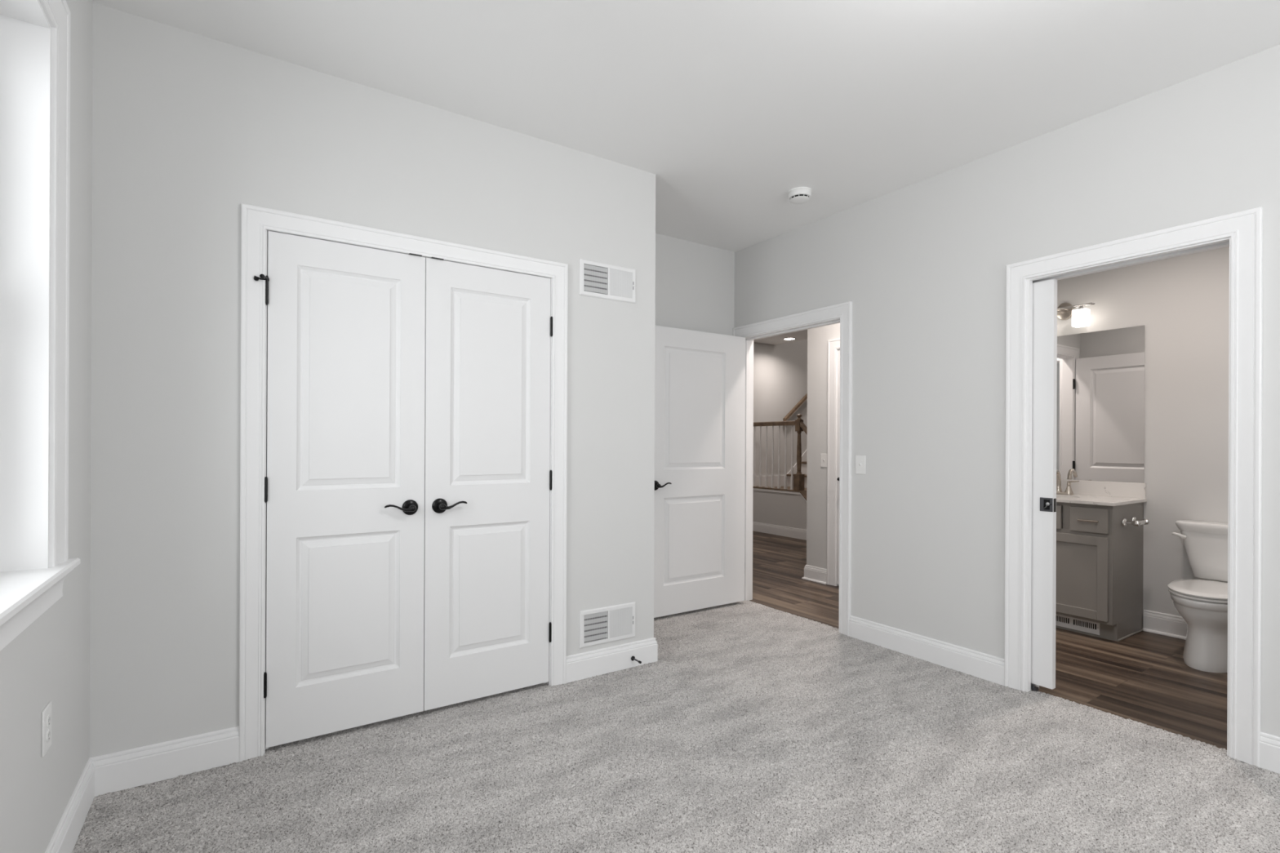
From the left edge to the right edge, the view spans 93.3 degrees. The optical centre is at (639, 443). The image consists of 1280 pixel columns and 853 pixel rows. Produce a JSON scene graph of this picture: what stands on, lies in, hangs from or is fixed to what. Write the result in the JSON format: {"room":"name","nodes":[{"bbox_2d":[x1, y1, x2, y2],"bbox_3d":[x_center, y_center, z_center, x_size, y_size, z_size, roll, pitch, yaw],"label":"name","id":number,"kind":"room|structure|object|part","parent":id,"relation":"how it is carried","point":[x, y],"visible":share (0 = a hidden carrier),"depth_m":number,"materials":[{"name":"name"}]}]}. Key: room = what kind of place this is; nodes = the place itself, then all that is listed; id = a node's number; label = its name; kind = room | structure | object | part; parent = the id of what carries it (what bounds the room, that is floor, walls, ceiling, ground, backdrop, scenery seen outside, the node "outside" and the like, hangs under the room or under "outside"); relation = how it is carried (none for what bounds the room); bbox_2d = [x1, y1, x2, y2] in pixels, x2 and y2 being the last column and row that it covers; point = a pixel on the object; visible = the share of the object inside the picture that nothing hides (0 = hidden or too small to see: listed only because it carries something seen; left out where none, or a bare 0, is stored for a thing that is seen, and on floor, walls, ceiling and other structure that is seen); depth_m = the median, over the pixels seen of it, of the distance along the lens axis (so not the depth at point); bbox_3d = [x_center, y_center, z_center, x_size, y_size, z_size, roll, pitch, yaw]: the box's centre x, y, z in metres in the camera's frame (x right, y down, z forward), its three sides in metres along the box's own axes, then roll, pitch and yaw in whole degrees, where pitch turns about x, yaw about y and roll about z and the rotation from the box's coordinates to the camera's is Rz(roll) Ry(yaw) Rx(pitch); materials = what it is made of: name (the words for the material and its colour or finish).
{"room":"empty bedroom","nodes":[
{"label":"empty bedroom","id":0,"kind":"room"},
{"bbox_2d":[0,0,93,852],"bbox_3d":[-0.807,-0.137,0.304,0.160,2.760,4.400,0,0,-34],"label":"wall","id":1,"kind":"structure","parent":0,"point":[48,661],"depth_m":1.83,"materials":[{"name":"white paint"}]},
{"bbox_2d":[0,0,80,650],"bbox_3d":[-1.377,-0.401,1.208,0.190,1.678,1.220,0,0,-34],"label":"window","id":2,"kind":"structure","parent":1,"relation":"in","point":[35,563],"depth_m":1.60,"materials":[{"name":"white paint"}]},
{"bbox_3d":[-1.323,-0.452,1.244,0.019,1.577,1.172,0,0,-34],"label":"casing","id":3,"kind":"part","parent":2,"relation":"part of","materials":[{"name":"white paint"}]},
{"bbox_2d":[41,701,51,757],"bbox_3d":[-1.575,0.759,1.604,0.008,0.118,0.080,0,0,-34],"label":"power outlet","id":4,"kind":"object","parent":1,"relation":"attached to","point":[46,713],"visible":1,"depth_m":1.59,"materials":[{"name":"white plastic"}]},
{"bbox_2d":[46,714,50,728],"bbox_3d":[-1.573,0.739,1.605,0.002,0.034,0.034,0,0,-34],"label":"receptacle","id":5,"kind":"object","parent":4,"relation":"attached to","point":[48,716],"depth_m":1.60,"materials":[{"name":"white plastic"}]},
{"bbox_2d":[46,728,50,742],"bbox_3d":[-1.573,0.778,1.605,0.002,0.034,0.034,0,0,-34],"label":"receptacle","id":6,"kind":"object","parent":4,"relation":"attached to","point":[48,731],"depth_m":1.60,"materials":[{"name":"white plastic"}]},
{"bbox_2d":[44,725,239,852],"bbox_3d":[-0.576,1.158,0.482,0.431,0.132,4.135,0,0,-34],"label":"baseboard","id":7,"kind":"structure","parent":1,"relation":"attached to","point":[113,772],"depth_m":2.15,"materials":[{"name":"white paint"}]},
{"bbox_2d":[89,2,655,757],"bbox_3d":[-0.938,-0.137,2.790,2.375,2.760,0.115,0,0,-34],"label":"wall","id":8,"kind":"structure","parent":0,"point":[188,128],"depth_m":2.29,"materials":[{"name":"white paint"}]},
{"bbox_2d":[253,231,425,747],"bbox_3d":[-1.228,0.178,2.515,0.648,2.043,0.095,0,0,-34],"label":"door","id":9,"kind":"structure","parent":8,"relation":"in","point":[344,480],"depth_m":2.52,"materials":[{"name":"white paint"}]},
{"bbox_3d":[-1.036,0.281,2.609,0.129,0.036,0.040,0,0,-34],"label":"lever","id":10,"kind":"part","parent":9,"relation":"part of","materials":[{"name":"black metal"}]},
{"bbox_3d":[-1.010,0.284,2.660,0.068,0.068,0.024,0,0,-34],"label":"handle","id":11,"kind":"part","parent":9,"relation":"part of","materials":[{"name":"black metal"}]},
{"bbox_2d":[239,203,568,762],"bbox_3d":[-0.986,0.154,2.746,1.389,2.137,0.132,0,0,-34],"label":"door frame","id":12,"kind":"structure","parent":8,"relation":"attached to","point":[255,220],"depth_m":2.36,"materials":[{"name":"white paint"}]},
{"bbox_2d":[423,257,552,711],"bbox_3d":[-0.698,0.180,2.867,0.619,2.043,0.095,0,0,-34],"label":"door","id":13,"kind":"structure","parent":8,"relation":"in","point":[487,627],"depth_m":2.86,"materials":[{"name":"white paint"}]},
{"bbox_3d":[-0.903,0.285,2.732,0.068,0.068,0.024,0,0,-34],"label":"handle","id":14,"kind":"part","parent":13,"relation":"part of","materials":[{"name":"black metal"}]},
{"bbox_3d":[-0.846,0.282,2.736,0.129,0.036,0.040,0,0,-34],"label":"lever","id":15,"kind":"part","parent":13,"relation":"part of","materials":[{"name":"black metal"}]},
{"bbox_2d":[579,601,635,648],"bbox_3d":[-0.168,0.971,3.229,0.344,0.191,0.012,0,0,-34],"label":"air vent","id":16,"kind":"object","parent":8,"relation":"in","point":[606,624],"visible":1,"depth_m":3.23,"materials":[{"name":"white metal"}]},
{"bbox_2d":[579,258,635,303],"bbox_3d":[-0.167,-0.863,3.224,0.346,0.187,0.012,0,0,-34],"label":"air vent","id":17,"kind":"object","parent":8,"relation":"in","point":[597,279],"visible":1,"depth_m":3.22,"materials":[{"name":"white metal"}]},
{"bbox_2d":[71,530,1279,852],"bbox_3d":[1.966,1.262,4.463,9.074,0.066,7.950,0,0,-34],"label":"floor","id":18,"kind":"structure","parent":0,"point":[754,727],"depth_m":2.29,"materials":[{"name":"carpet"}]},
{"bbox_2d":[776,461,807,489],"bbox_3d":[2.981,0.300,8.853,2.388,1.896,1.649,0,0,-34],"label":"staircase","id":19,"kind":"structure","parent":18,"relation":"on","point":[803,468],"depth_m":9.36,"materials":[{"name":"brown wood"}]},
{"bbox_2d":[1031,684,1038,691],"bbox_3d":[1.976,1.224,3.018,0.038,0.038,0.016,0,0,-34],"label":"guide","id":20,"kind":"object","parent":18,"relation":"on","point":[1033,688],"visible":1,"depth_m":3.01,"materials":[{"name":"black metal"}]},
{"bbox_2d":[1055,502,1143,641],"bbox_3d":[2.866,0.819,4.280,0.570,0.857,0.975,0,0,-34],"label":"vanity cabinet","id":21,"kind":"object","parent":18,"relation":"on","point":[1100,559],"visible":0.36,"depth_m":3.87,"materials":[{"name":"grey paint"}]},
{"bbox_3d":[2.795,0.854,3.961,0.008,0.417,0.355,0,0,-34],"label":"panel","id":22,"kind":"part","parent":21,"relation":"part of","materials":[{"name":"grey paint"}]},
{"bbox_2d":[1055,613,1099,635],"bbox_3d":[2.859,1.189,4.003,0.005,0.084,0.317,0,0,-34],"label":"register","id":23,"kind":"object","parent":21,"relation":"attached to","point":[1083,625],"visible":0.79,"depth_m":3.97,"materials":[{"name":"white metal"}]},
{"bbox_3d":[2.792,0.854,3.959,0.018,0.525,0.463,0,0,-34],"label":"door","id":24,"kind":"part","parent":21,"relation":"part of","materials":[{"name":"grey paint"}]},
{"bbox_3d":[2.680,0.762,4.162,0.019,0.746,0.965,0,0,-34],"label":"frame","id":25,"kind":"part","parent":21,"relation":"part of","materials":[{"name":"grey paint"}]},
{"bbox_3d":[2.846,0.492,3.830,0.037,0.014,0.110,0,0,-34],"label":"handle","id":26,"kind":"part","parent":21,"relation":"part of","materials":[{"name":"silver metal"}]},
{"bbox_3d":[2.864,0.490,3.853,0.018,0.156,0.207,0,0,-34],"label":"drawer","id":27,"kind":"part","parent":21,"relation":"part of","materials":[{"name":"grey paint"}]},
{"bbox_2d":[1056,479,1146,506],"bbox_3d":[2.877,0.327,4.287,0.547,0.125,0.994,0,0,-34],"label":"countertop","id":28,"kind":"structure","parent":21,"relation":"on","point":[1085,491],"depth_m":4.12,"materials":[{"name":"white stone"}]},
{"bbox_2d":[1056,469,1079,494],"bbox_3d":[2.995,0.278,4.349,0.139,0.180,0.267,0,0,-34],"label":"faucet","id":29,"kind":"object","parent":28,"relation":"on","point":[1068,491],"visible":0.6,"depth_m":4.34,"materials":[{"name":"silver metal"}]},
{"bbox_3d":[2.994,0.273,4.349,0.137,0.168,0.052,0,0,-34],"label":"spout","id":30,"kind":"part","parent":29,"relation":"part of","materials":[{"name":"silver metal"}]},
{"bbox_3d":[3.029,0.360,4.372,0.056,0.018,0.188,0,0,-34],"label":"plate","id":31,"kind":"part","parent":29,"relation":"part of","materials":[{"name":"silver metal"}]},
{"bbox_3d":[3.078,0.312,4.300,0.053,0.094,0.094,0,0,-34],"label":"handle","id":32,"kind":"part","parent":29,"relation":"part of","materials":[{"name":"silver metal"}]},
{"bbox_3d":[3.182,1.243,3.913,0.438,0.012,0.012,0,0,-34],"label":"shoe moulding","id":33,"kind":"part","parent":21,"relation":"part of","materials":[{"name":"grey paint"}]},
{"bbox_2d":[1121,516,1149,526],"bbox_3d":[3.169,0.505,3.855,0.214,0.054,0.085,0,0,-34],"label":"toilet paper holder","id":34,"kind":"object","parent":21,"relation":"attached to","point":[1135,522],"visible":1,"depth_m":3.83,"materials":[{"name":"silver metal"}]},
{"bbox_3d":[3.102,0.505,3.810,0.054,0.054,0.085,0,0,-34],"label":"post","id":35,"kind":"part","parent":34,"relation":"part of","materials":[{"name":"silver metal"}]},
{"bbox_3d":[3.235,0.506,3.899,0.054,0.054,0.085,0,0,-34],"label":"post","id":36,"kind":"part","parent":34,"relation":"part of","materials":[{"name":"silver metal"}]},
{"bbox_2d":[1167,519,1227,672],"bbox_3d":[3.317,0.866,3.472,0.709,0.767,0.480,0,0,-34],"label":"toilet","id":37,"kind":"object","parent":18,"relation":"on","point":[1202,604],"visible":0.62,"depth_m":3.38,"materials":[{"name":"white ceramic"}]},
{"bbox_3d":[3.324,0.571,3.723,0.031,0.038,0.067,0,0,-34],"label":"flush lever","id":38,"kind":"part","parent":37,"relation":"part of","materials":[{"name":"silver metal"}]},
{"bbox_3d":[3.244,0.850,3.423,0.531,0.016,0.376,0,0,-34],"label":"seat","id":39,"kind":"part","parent":37,"relation":"part of","materials":[{"name":"white ceramic"}]},
{"bbox_3d":[3.241,0.829,3.422,0.526,0.024,0.376,0,0,-34],"label":"seat lid","id":40,"kind":"part","parent":37,"relation":"part of","materials":[{"name":"white ceramic"}]},
{"bbox_3d":[3.281,1.054,3.449,0.619,0.389,0.374,0,0,-34],"label":"bowl","id":41,"kind":"part","parent":37,"relation":"part of","materials":[{"name":"white ceramic"}]},
{"bbox_3d":[3.524,0.512,3.609,0.216,0.057,0.480,0,0,-34],"label":"tank lid","id":42,"kind":"part","parent":37,"relation":"part of","materials":[{"name":"white ceramic"}]},
{"bbox_3d":[3.526,0.682,3.611,0.190,0.290,0.434,0,0,-34],"label":"tank","id":43,"kind":"part","parent":37,"relation":"part of","materials":[{"name":"white ceramic"}]},
{"bbox_2d":[92,0,1279,345],"bbox_3d":[1.139,-1.558,3.821,7.565,0.100,8.210,0,0,-34],"label":"ceiling","id":44,"kind":"structure","parent":0,"point":[733,107],"depth_m":2.45,"materials":[{"name":"white paint"}]},
{"bbox_2d":[782,337,795,340],"bbox_3d":[2.152,-1.500,8.693,0.184,0.008,0.184,0,0,-34],"label":"recessed light","id":45,"kind":"object","parent":44,"relation":"in","point":[785,339],"visible":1,"depth_m":8.71,"materials":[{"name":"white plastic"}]},
{"bbox_2d":[787,186,812,204],"bbox_3d":[0.959,-1.480,3.624,0.140,0.058,0.140,0,0,-34],"label":"smoke detector","id":46,"kind":"object","parent":44,"relation":"attached to","point":[798,195],"visible":1,"depth_m":3.58,"materials":[{"name":"white plastic"}]},
{"bbox_3d":[0.959,-1.504,3.624,0.140,0.010,0.140,0,0,-34],"label":"mounting plate","id":47,"kind":"part","parent":46,"relation":"part of","materials":[{"name":"white plastic"}]},
{"bbox_2d":[655,233,734,335],"bbox_3d":[-0.835,-0.137,3.786,3.969,2.760,0.100,0,0,-34],"label":"wall","id":48,"kind":"structure","parent":0,"point":[695,282],"depth_m":4.55,"materials":[{"name":"white paint"}]},
{"bbox_2d":[752,489,806,529],"bbox_3d":[1.955,0.981,8.133,0.110,0.628,1.750,0,0,-34],"label":"wall","id":49,"kind":"structure","parent":0,"point":[784,509],"depth_m":8.14,"materials":[{"name":"white paint"}]},
{"bbox_2d":[752,521,806,540],"bbox_3d":[1.901,1.178,8.098,0.016,0.129,1.750,0,0,-34],"label":"baseboard","id":50,"kind":"structure","parent":49,"relation":"attached to","point":[786,531],"depth_m":8.11,"materials":[{"name":"white paint"}]},
{"bbox_2d":[752,485,806,500],"bbox_3d":[1.955,0.876,8.133,0.154,0.518,1.750,0,0,-34],"label":"cap","id":51,"kind":"object","parent":49,"relation":"attached to","point":[803,493],"visible":0.25,"depth_m":8.06,"materials":[{"name":"brown wood"}]},
{"bbox_2d":[752,413,807,490],"bbox_3d":[1.955,0.325,8.131,0.100,1.415,1.750,0,0,-34],"label":"stair railing","id":52,"kind":"object","parent":51,"relation":"on","point":[797,481],"visible":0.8,"depth_m":8.12,"materials":[{"name":"brown wood"}]},
{"bbox_3d":[1.772,-0.268,8.410,0.064,0.060,1.081,0,0,-34],"label":"handrail","id":53,"kind":"part","parent":52,"relation":"part of","materials":[{"name":"brown wood"}]},
{"bbox_3d":[2.090,0.118,7.930,0.100,1.000,0.100,0,0,-34],"label":"newel post","id":54,"kind":"part","parent":52,"relation":"part of","materials":[{"name":"brown wood"}]},
{"bbox_3d":[2.276,0.040,7.651,0.064,0.650,0.597,0,0,-34],"label":"handrail","id":55,"kind":"part","parent":52,"relation":"part of","materials":[{"name":"brown wood"}]},
{"bbox_2d":[752,488,806,502],"bbox_3d":[1.955,0.901,8.133,0.142,0.532,1.750,0,0,-34],"label":"trim","id":56,"kind":"structure","parent":49,"relation":"attached to","point":[753,489],"depth_m":8.13,"materials":[{"name":"white paint"}]},
{"bbox_2d":[753,339,807,487],"bbox_3d":[1.292,-1.238,8.796,5.315,5.060,0.100,0,0,-34],"label":"wall","id":57,"kind":"structure","parent":0,"point":[780,371],"depth_m":9.29,"materials":[{"name":"white paint"}]},
{"bbox_2d":[755,448,807,487],"bbox_3d":[2.524,-0.011,9.550,2.380,1.362,0.016,0,0,-34],"label":"skirt board","id":58,"kind":"object","parent":57,"relation":"attached to","point":[804,457],"visible":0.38,"depth_m":9.32,"materials":[{"name":"white paint"}]},
{"bbox_2d":[782,393,807,421],"bbox_3d":[2.840,-0.944,9.712,1.520,1.235,0.092,0,0,-34],"label":"wall handrail","id":59,"kind":"object","parent":57,"relation":"attached to","point":[804,398],"visible":0.46,"depth_m":9.39,"materials":[{"name":"brown wood"}]},
{"bbox_2d":[806,323,839,568],"bbox_3d":[2.262,-0.103,5.294,0.970,2.800,1.192,0,0,-34],"label":"wall","id":60,"kind":"structure","parent":0,"point":[818,338],"depth_m":5.42,"materials":[{"name":"white paint"}]},
{"bbox_2d":[801,564,826,584],"bbox_3d":[1.930,1.179,5.667,0.900,0.128,0.270,0,0,-34],"label":"baseboard","id":61,"kind":"structure","parent":60,"relation":"attached to","point":[815,574],"depth_m":5.41,"materials":[{"name":"white paint"}]},
{"bbox_2d":[820,453,826,466],"bbox_3d":[1.629,0.153,5.355,0.015,0.117,0.072,0,0,-34],"label":"light switch","id":62,"kind":"object","parent":60,"relation":"attached to","point":[823,456],"visible":1,"depth_m":5.36,"materials":[{"name":"white plastic"}]},
{"bbox_2d":[826,337,839,586],"bbox_3d":[1.979,0.170,4.930,0.134,2.147,1.005,0,0,-34],"label":"door frame","id":63,"kind":"structure","parent":60,"relation":"attached to","point":[833,344],"depth_m":5.27,"materials":[{"name":"white paint"}]},
{"bbox_2d":[836,350,839,584],"bbox_3d":[1.930,0.209,4.897,0.095,2.032,0.811,0,0,-34],"label":"door","id":64,"kind":"structure","parent":60,"relation":"in","point":[838,387],"depth_m":5.23,"materials":[{"name":"white paint"}]},
{"bbox_2d":[734,44,1279,737],"bbox_3d":[2.196,-0.124,2.700,0.123,2.760,5.065,0,0,-34],"label":"wall","id":65,"kind":"structure","parent":0,"point":[921,265],"depth_m":3.22,"materials":[{"name":"white paint"}]},
{"bbox_2d":[653,325,745,617],"bbox_3d":[0.436,0.198,4.377,0.924,2.018,0.105,0,0,-34],"label":"door","id":66,"kind":"structure","parent":65,"relation":"in","point":[699,516],"depth_m":4.38,"materials":[{"name":"white paint"}]},
{"bbox_3d":[0.109,0.292,4.154,0.068,0.068,0.024,0,0,-34],"label":"handle","id":67,"kind":"part","parent":66,"relation":"part of","materials":[{"name":"black metal"}]},
{"bbox_3d":[0.166,0.289,4.158,0.129,0.036,0.040,0,0,-34],"label":"lever","id":68,"kind":"part","parent":66,"relation":"part of","materials":[{"name":"black metal"}]},
{"bbox_2d":[733,301,852,635],"bbox_3d":[1.095,0.166,4.353,0.160,2.147,1.108,0,0,-34],"label":"door frame","id":69,"kind":"structure","parent":65,"relation":"attached to","point":[843,311],"depth_m":3.92,"materials":[{"name":"white paint"}]},
{"bbox_2d":[855,455,866,474],"bbox_3d":[1.384,0.137,3.795,0.015,0.117,0.072,0,0,-34],"label":"light switch","id":70,"kind":"object","parent":65,"relation":"attached to","point":[860,460],"visible":1,"depth_m":3.79,"materials":[{"name":"white plastic"}]},
{"bbox_2d":[848,615,1004,685],"bbox_3d":[1.600,1.168,3.463,0.016,0.132,0.935,0,0,-34],"label":"baseboard","id":71,"kind":"structure","parent":65,"relation":"attached to","point":[984,666],"depth_m":3.40,"materials":[{"name":"white paint"}]},
{"bbox_2d":[1031,278,1057,689],"bbox_3d":[1.810,0.199,3.262,0.048,2.000,0.763,0,0,-34],"label":"door","id":72,"kind":"structure","parent":65,"relation":"in","point":[1044,364],"depth_m":2.97,"materials":[{"name":"white paint"}]},
{"bbox_3d":[1.993,0.302,2.962,0.004,0.067,0.057,0,0,-34],"label":"flush pull","id":73,"kind":"part","parent":72,"relation":"part of","materials":[{"name":"black metal"}]},
{"bbox_2d":[1044,499,1049,510],"bbox_3d":[1.995,0.302,2.961,0.001,0.051,0.029,0,0,-34],"label":"door lock","id":74,"kind":"object","parent":72,"relation":"on","point":[1046,502],"depth_m":2.96,"materials":[{"name":"black"}]},
{"bbox_3d":[2.026,0.303,2.949,0.026,0.066,0.002,0,0,-34],"label":"edge plate","id":75,"kind":"part","parent":72,"relation":"part of","materials":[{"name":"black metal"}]},
{"bbox_2d":[1004,206,1262,767],"bbox_3d":[2.168,0.171,2.723,0.142,2.147,0.921,0,0,-34],"label":"door frame","id":76,"kind":"structure","parent":65,"relation":"attached to","point":[1245,228],"depth_m":2.39,"materials":[{"name":"white paint"}]},
{"bbox_2d":[1259,732,1279,773],"bbox_3d":[1.383,1.167,0.476,3.686,0.132,1.956,0,0,-34],"label":"baseboard","id":77,"kind":"structure","parent":65,"relation":"attached to","point":[1269,744],"depth_m":2.28,"materials":[{"name":"white paint"}]},
{"bbox_2d":[1057,246,1229,624],"bbox_3d":[3.445,-0.098,4.021,0.100,2.800,2.240,0,0,-34],"label":"wall","id":78,"kind":"structure","parent":0,"point":[1182,302],"depth_m":3.91,"materials":[{"name":"white paint"}]},
{"bbox_2d":[1057,302,1095,327],"bbox_3d":[3.056,-0.926,4.386,0.148,0.205,0.430,0,0,-34],"label":"vanity light","id":79,"kind":"object","parent":78,"relation":"attached to","point":[1081,316],"visible":0.63,"depth_m":4.25,"materials":[{"name":"white glass"}]},
{"bbox_3d":[3.107,-0.884,4.255,0.086,0.120,0.086,0,0,-34],"label":"lamp shade","id":80,"kind":"part","parent":79,"relation":"part of","materials":[{"name":"white glass"}]},
{"bbox_2d":[1056,324,1145,483],"bbox_3d":[3.104,-0.262,4.437,0.008,1.054,0.967,0,0,-34],"label":"wall mirror","id":81,"kind":"object","parent":78,"relation":"attached to","point":[1100,410],"visible":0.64,"depth_m":4.24,"materials":[{"name":"clear glass"}]},
{"bbox_2d":[1061,479,1146,498],"bbox_3d":[3.095,0.317,4.434,0.020,0.104,0.991,0,0,-34],"label":"backsplash","id":82,"kind":"structure","parent":78,"relation":"attached to","point":[1101,488],"depth_m":4.19,"materials":[{"name":"white stone"}]},
{"bbox_2d":[1142,609,1186,639],"bbox_3d":[3.654,1.183,3.582,0.030,0.136,1.072,0,0,-34],"label":"baseboard","id":83,"kind":"structure","parent":78,"relation":"attached to","point":[1166,624],"depth_m":3.94,"materials":[{"name":"white paint"}]},
{"bbox_3d":[-0.213,-0.134,3.740,0.115,2.760,0.665,0,0,-34],"label":"wall","id":84,"kind":"structure","parent":0,"visible":0},
{"bbox_2d":[565,637,657,683],"bbox_3d":[0.180,1.161,3.926,1.867,0.132,0.796,0,0,-34],"label":"baseboard","id":85,"kind":"structure","parent":84,"relation":"attached to","point":[580,666],"depth_m":3.23,"materials":[{"name":"white paint"}]},
{"bbox_2d":[631,656,641,663],"bbox_3d":[-0.018,1.177,3.270,0.025,0.025,0.081,0,0,-34],"label":"door stop","id":86,"kind":"object","parent":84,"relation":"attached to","point":[633,658],"visible":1,"depth_m":3.28,"materials":[{"name":"black metal"}]}
]}

